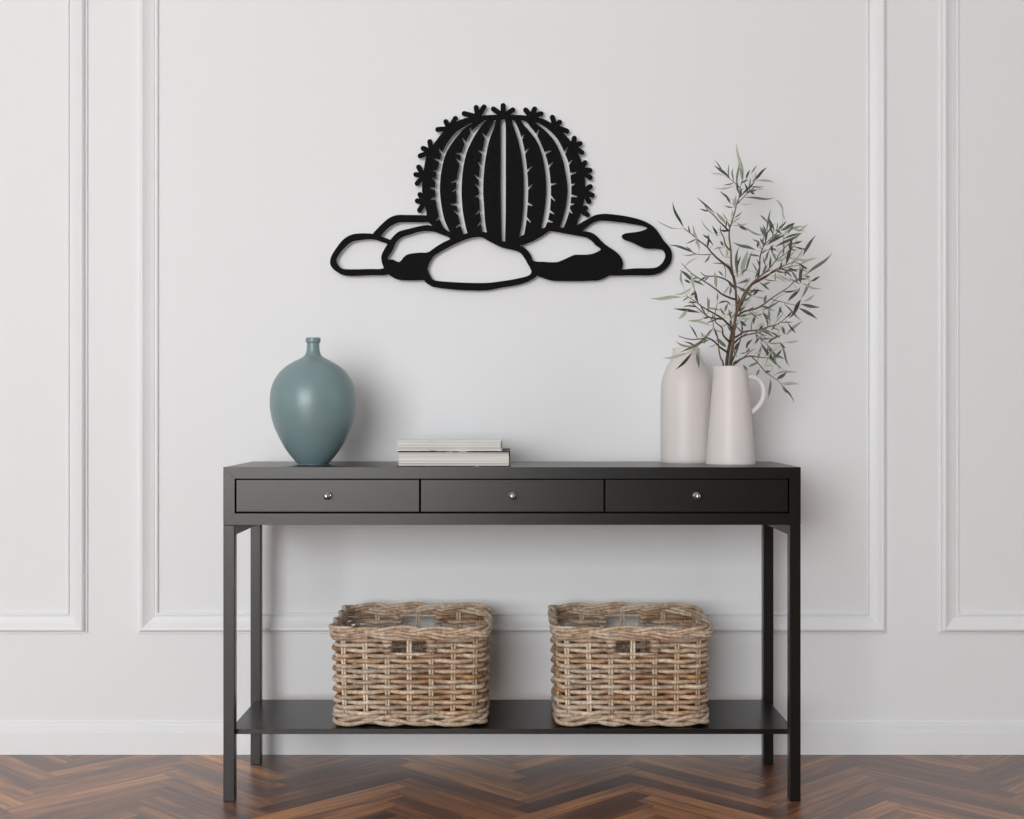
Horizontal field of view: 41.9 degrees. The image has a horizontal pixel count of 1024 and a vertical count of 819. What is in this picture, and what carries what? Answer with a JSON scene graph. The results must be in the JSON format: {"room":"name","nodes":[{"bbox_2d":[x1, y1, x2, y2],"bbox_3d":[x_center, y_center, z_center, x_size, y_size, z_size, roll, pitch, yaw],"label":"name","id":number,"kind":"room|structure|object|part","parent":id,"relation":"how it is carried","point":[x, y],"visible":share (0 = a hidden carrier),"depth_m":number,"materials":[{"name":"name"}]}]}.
{"room":"home entryway","nodes":[
{"label":"home entryway","id":0,"kind":"room"},
{"bbox_2d":[0,0,1023,721],"bbox_3d":[-0.400,-1.036,3.705,10.240,4.050,0.120,0,0,0],"label":"wall","id":1,"kind":"structure","parent":0,"point":[289,130],"depth_m":3.65,"materials":[{"name":"white paint"}]},
{"bbox_2d":[0,0,87,632],"bbox_3d":[-2.176,-1.026,3.635,2.040,3.271,0.020,0,0,0],"label":"trim","id":2,"kind":"structure","parent":1,"relation":"attached to","point":[75,620],"depth_m":3.63,"materials":[{"name":"white paint"}]},
{"bbox_2d":[330,103,671,290],"bbox_3d":[-0.030,-0.577,3.634,0.927,0.509,0.022,0,0,0],"label":"wall art","id":3,"kind":"object","parent":1,"relation":"attached to","point":[606,262],"visible":1,"depth_m":3.62,"materials":[{"name":"black metal"}]},
{"bbox_2d":[0,722,1023,754],"bbox_3d":[-0.400,0.895,3.640,10.000,0.086,0.010,0,0,0],"label":"baseboard","id":4,"kind":"structure","parent":1,"relation":"attached to","point":[16,738],"depth_m":3.63,"materials":[{"name":"white paint"}]},
{"bbox_2d":[138,0,886,632],"bbox_3d":[0.000,-1.026,3.635,2.039,3.271,0.020,0,0,0],"label":"trim","id":5,"kind":"structure","parent":1,"relation":"attached to","point":[874,618],"depth_m":3.64,"materials":[{"name":"white paint"}]},
{"bbox_2d":[938,0,1023,632],"bbox_3d":[2.182,-1.026,3.635,2.040,3.271,0.020,0,0,0],"label":"trim","id":6,"kind":"structure","parent":1,"relation":"attached to","point":[950,620],"depth_m":3.64,"materials":[{"name":"white paint"}]},
{"bbox_2d":[0,755,1023,818],"bbox_3d":[-0.400,0.964,-0.578,10.000,0.050,8.445,0,0,0],"label":"floor","id":7,"kind":"structure","parent":0,"point":[31,786],"depth_m":3.34,"materials":[{"name":"brown wood"}]},
{"bbox_2d":[223,461,800,801],"bbox_3d":[0.000,0.538,3.366,1.382,0.801,0.388,0,0,0],"label":"console table","id":8,"kind":"object","parent":7,"relation":"on","point":[256,494],"visible":1,"depth_m":3.20,"materials":[{"name":"black paint"}]},
{"bbox_3d":[-0.678,0.608,3.213,0.027,0.662,0.027,0,0,0],"label":"leg","id":9,"kind":"part","parent":8,"relation":"part of","materials":[{"name":"black paint"}]},
{"bbox_3d":[-0.678,0.290,3.380,0.021,0.026,0.306,0,0,0],"label":"rail","id":10,"kind":"part","parent":8,"relation":"part of","materials":[{"name":"black paint"}]},
{"bbox_3d":[-0.678,0.608,3.546,0.027,0.662,0.027,0,0,0],"label":"leg","id":11,"kind":"part","parent":8,"relation":"part of","materials":[{"name":"black paint"}]},
{"bbox_2d":[270,337,355,464],"bbox_3d":[-0.501,-0.021,3.370,0.216,0.319,0.216,0,0,0],"label":"vase","id":12,"kind":"object","parent":8,"relation":"on","point":[313,399],"visible":1,"depth_m":3.30,"materials":[{"name":"teal ceramic"}]},
{"bbox_3d":[-0.441,0.207,3.186,0.018,0.018,0.029,0,0,0],"label":"knob","id":13,"kind":"part","parent":8,"relation":"part of","materials":[{"name":"silver metal"}]},
{"bbox_3d":[-0.441,0.206,3.210,0.438,0.076,0.019,0,0,0],"label":"drawer","id":14,"kind":"part","parent":8,"relation":"part of","materials":[{"name":"black paint"}]},
{"bbox_2d":[328,602,492,726],"bbox_3d":[-0.249,0.640,3.393,0.402,0.258,0.340,0,0,0],"label":"wicker basket","id":15,"kind":"object","parent":8,"relation":"on","point":[360,700],"visible":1,"depth_m":3.24,"materials":[{"name":"wicker"}]},
{"bbox_2d":[397,448,509,466],"bbox_3d":[-0.141,0.120,3.373,0.272,0.036,0.274,0,0,0],"label":"book","id":16,"kind":"object","parent":8,"relation":"on","point":[406,458],"visible":0.93,"depth_m":3.24,"materials":[{"name":"white paper"}]},
{"bbox_2d":[396,439,501,450],"bbox_3d":[-0.155,0.089,3.393,0.260,0.025,0.195,0,0,0],"label":"book","id":17,"kind":"object","parent":16,"relation":"on","point":[403,444],"visible":1,"depth_m":3.30,"materials":[{"name":"white paper"}]},
{"bbox_2d":[236,700,787,733],"bbox_3d":[0.000,0.776,3.385,1.358,0.012,0.326,0,0,0],"label":"shelf","id":18,"kind":"object","parent":8,"relation":"attached to","point":[263,716],"depth_m":3.28,"materials":[{"name":"black paint"}]},
{"bbox_3d":[0.000,0.207,3.210,1.382,0.138,0.020,0,0,0],"label":"frame","id":19,"kind":"part","parent":8,"relation":"part of","materials":[{"name":"black paint"}]},
{"bbox_3d":[0.001,0.207,3.186,0.018,0.018,0.029,0,0,0],"label":"knob","id":20,"kind":"part","parent":8,"relation":"part of","materials":[{"name":"silver metal"}]},
{"bbox_3d":[0.001,0.206,3.210,0.437,0.076,0.019,0,0,0],"label":"drawer","id":21,"kind":"part","parent":8,"relation":"part of","materials":[{"name":"black paint"}]},
{"bbox_2d":[547,602,712,726],"bbox_3d":[0.293,0.640,3.393,0.402,0.258,0.340,0,0,0],"label":"wicker basket","id":22,"kind":"object","parent":8,"relation":"on","point":[682,704],"visible":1,"depth_m":3.24,"materials":[{"name":"wicker"}]},
{"bbox_2d":[661,347,711,462],"bbox_3d":[0.454,-0.011,3.485,0.133,0.299,0.133,0,0,0],"label":"bottle vase","id":23,"kind":"object","parent":8,"relation":"on","point":[686,391],"visible":0.87,"depth_m":3.43,"materials":[{"name":"white ceramic"}]},
{"bbox_3d":[0.442,0.206,3.210,0.436,0.076,0.019,0,0,0],"label":"drawer","id":24,"kind":"part","parent":8,"relation":"part of","materials":[{"name":"black paint"}]},
{"bbox_3d":[0.442,0.207,3.186,0.018,0.018,0.029,0,0,0],"label":"knob","id":25,"kind":"part","parent":8,"relation":"part of","materials":[{"name":"silver metal"}]},
{"bbox_2d":[705,366,766,464],"bbox_3d":[0.558,0.014,3.398,0.134,0.249,0.128,0,0,42],"label":"jug","id":26,"kind":"object","parent":8,"relation":"on","point":[730,440],"visible":1,"depth_m":3.36,"materials":[{"name":"white ceramic"}]},
{"bbox_2d":[651,144,773,369],"bbox_3d":[0.507,-0.309,3.406,0.355,0.773,0.153,0,0,-39],"label":"branch","id":27,"kind":"object","parent":26,"relation":"in","point":[740,169],"visible":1,"depth_m":3.39,"materials":[{"name":"green plant"}]},
{"bbox_3d":[0.524,-0.259,3.389,0.090,0.673,0.281,0,0,40],"label":"stem","id":28,"kind":"part","parent":27,"relation":"part of","materials":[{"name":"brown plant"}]},
{"bbox_2d":[716,336,725,365],"bbox_3d":[0.534,-0.064,3.379,0.016,0.283,0.064,0,0,42],"label":"branch","id":29,"kind":"object","parent":26,"relation":"in","point":[718,339],"visible":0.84,"depth_m":3.37,"materials":[{"name":"green plant"}]},
{"bbox_3d":[0.620,-0.035,3.400,0.056,0.109,0.014,0,0,0],"label":"handle","id":30,"kind":"part","parent":26,"relation":"part of","materials":[{"name":"white ceramic"}]},
{"bbox_2d":[732,339,797,400],"bbox_3d":[0.636,-0.052,3.396,0.184,0.260,0.088,0,0,15],"label":"branch","id":31,"kind":"object","parent":26,"relation":"in","point":[748,342],"visible":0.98,"depth_m":3.39,"materials":[{"name":"green plant"}]},
{"bbox_3d":[0.618,-0.039,3.397,0.135,0.235,0.081,0,0,32],"label":"stem","id":32,"kind":"part","parent":31,"relation":"part of","materials":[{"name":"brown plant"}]},
{"bbox_2d":[727,200,830,368],"bbox_3d":[0.676,-0.230,3.397,0.261,0.616,0.163,0,0,0],"label":"branch","id":33,"kind":"object","parent":26,"relation":"in","point":[763,231],"visible":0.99,"depth_m":3.40,"materials":[{"name":"green plant"}]},
{"bbox_3d":[0.642,-0.194,3.407,0.192,0.544,0.133,0,0,7],"label":"stem","id":34,"kind":"part","parent":33,"relation":"part of","materials":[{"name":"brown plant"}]},
{"bbox_3d":[0.678,0.608,3.546,0.027,0.662,0.027,0,0,0],"label":"leg","id":35,"kind":"part","parent":8,"relation":"part of","materials":[{"name":"black paint"}]},
{"bbox_3d":[0.678,0.290,3.380,0.021,0.026,0.306,0,0,0],"label":"rail","id":36,"kind":"part","parent":8,"relation":"part of","materials":[{"name":"black paint"}]},
{"bbox_3d":[0.678,0.608,3.213,0.027,0.662,0.027,0,0,0],"label":"leg","id":37,"kind":"part","parent":8,"relation":"part of","materials":[{"name":"black paint"}]}
]}

